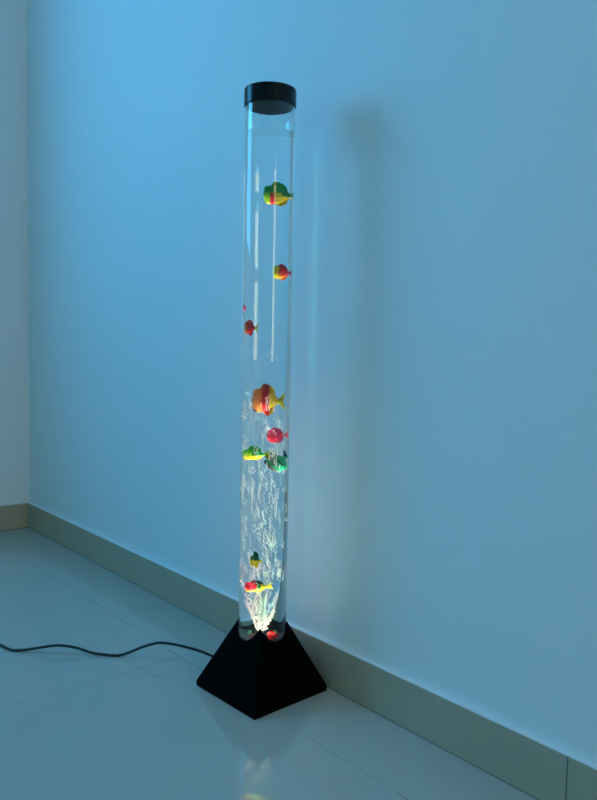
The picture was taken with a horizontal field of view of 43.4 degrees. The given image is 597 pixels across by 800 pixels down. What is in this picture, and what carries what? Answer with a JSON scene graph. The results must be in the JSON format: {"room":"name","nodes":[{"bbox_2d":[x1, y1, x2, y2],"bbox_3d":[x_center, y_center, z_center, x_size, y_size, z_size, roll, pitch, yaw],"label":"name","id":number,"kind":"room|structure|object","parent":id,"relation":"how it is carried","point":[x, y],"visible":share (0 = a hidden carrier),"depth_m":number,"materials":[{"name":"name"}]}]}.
{"room":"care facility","nodes":[
{"label":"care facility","id":0,"kind":"room"},
{"bbox_2d":[0,0,29,505],"bbox_3d":[-2.763,-0.838,1.488,4.400,2.800,0.160,-2,5,-40],"label":"wall","id":1,"kind":"structure","parent":0,"point":[14,275],"depth_m":2.83,"materials":[{"name":"paint"}]},
{"bbox_2d":[0,503,27,530],"bbox_3d":[-2.737,0.518,1.515,4.388,0.094,0.012,-2,5,-40],"label":"baseboard","id":2,"kind":"structure","parent":1,"relation":"attached to","point":[15,516],"depth_m":2.88,"materials":[{"name":"beige tile"}]},
{"bbox_2d":[0,527,537,799],"bbox_3d":[-1.263,0.777,-0.227,4.720,0.120,4.920,-2,5,-40],"label":"floor","id":3,"kind":"structure","parent":0,"point":[75,724],"depth_m":1.43,"materials":[{"name":"tile"}]},
{"bbox_2d":[0,641,212,656],"bbox_3d":[-0.576,0.565,1.767,0.926,0.044,0.090,2,4,15],"label":"power cord","id":4,"kind":"object","parent":3,"relation":"on","point":[158,642],"visible":0.87,"depth_m":1.73,"materials":[{"name":"black rubber"}]},
{"bbox_2d":[197,81,326,719],"bbox_3d":[-0.067,-0.005,1.541,0.196,1.231,0.196,-3,6,-42],"label":"lamp","id":5,"kind":"object","parent":3,"relation":"on","point":[261,668],"visible":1,"depth_m":1.50,"materials":[{"name":"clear plastic"}]},
{"bbox_2d":[26,0,596,763],"bbox_3d":[0.512,-0.752,1.130,0.160,2.800,4.920,-2,5,-40],"label":"wall","id":6,"kind":"structure","parent":0,"point":[442,491],"depth_m":1.49,"materials":[{"name":"paint"}]},
{"bbox_2d":[27,502,596,799],"bbox_3d":[0.422,0.600,1.171,0.012,0.094,4.600,-2,5,-40],"label":"baseboard","id":7,"kind":"structure","parent":6,"relation":"attached to","point":[541,772],"depth_m":1.45,"materials":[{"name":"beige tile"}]}
]}

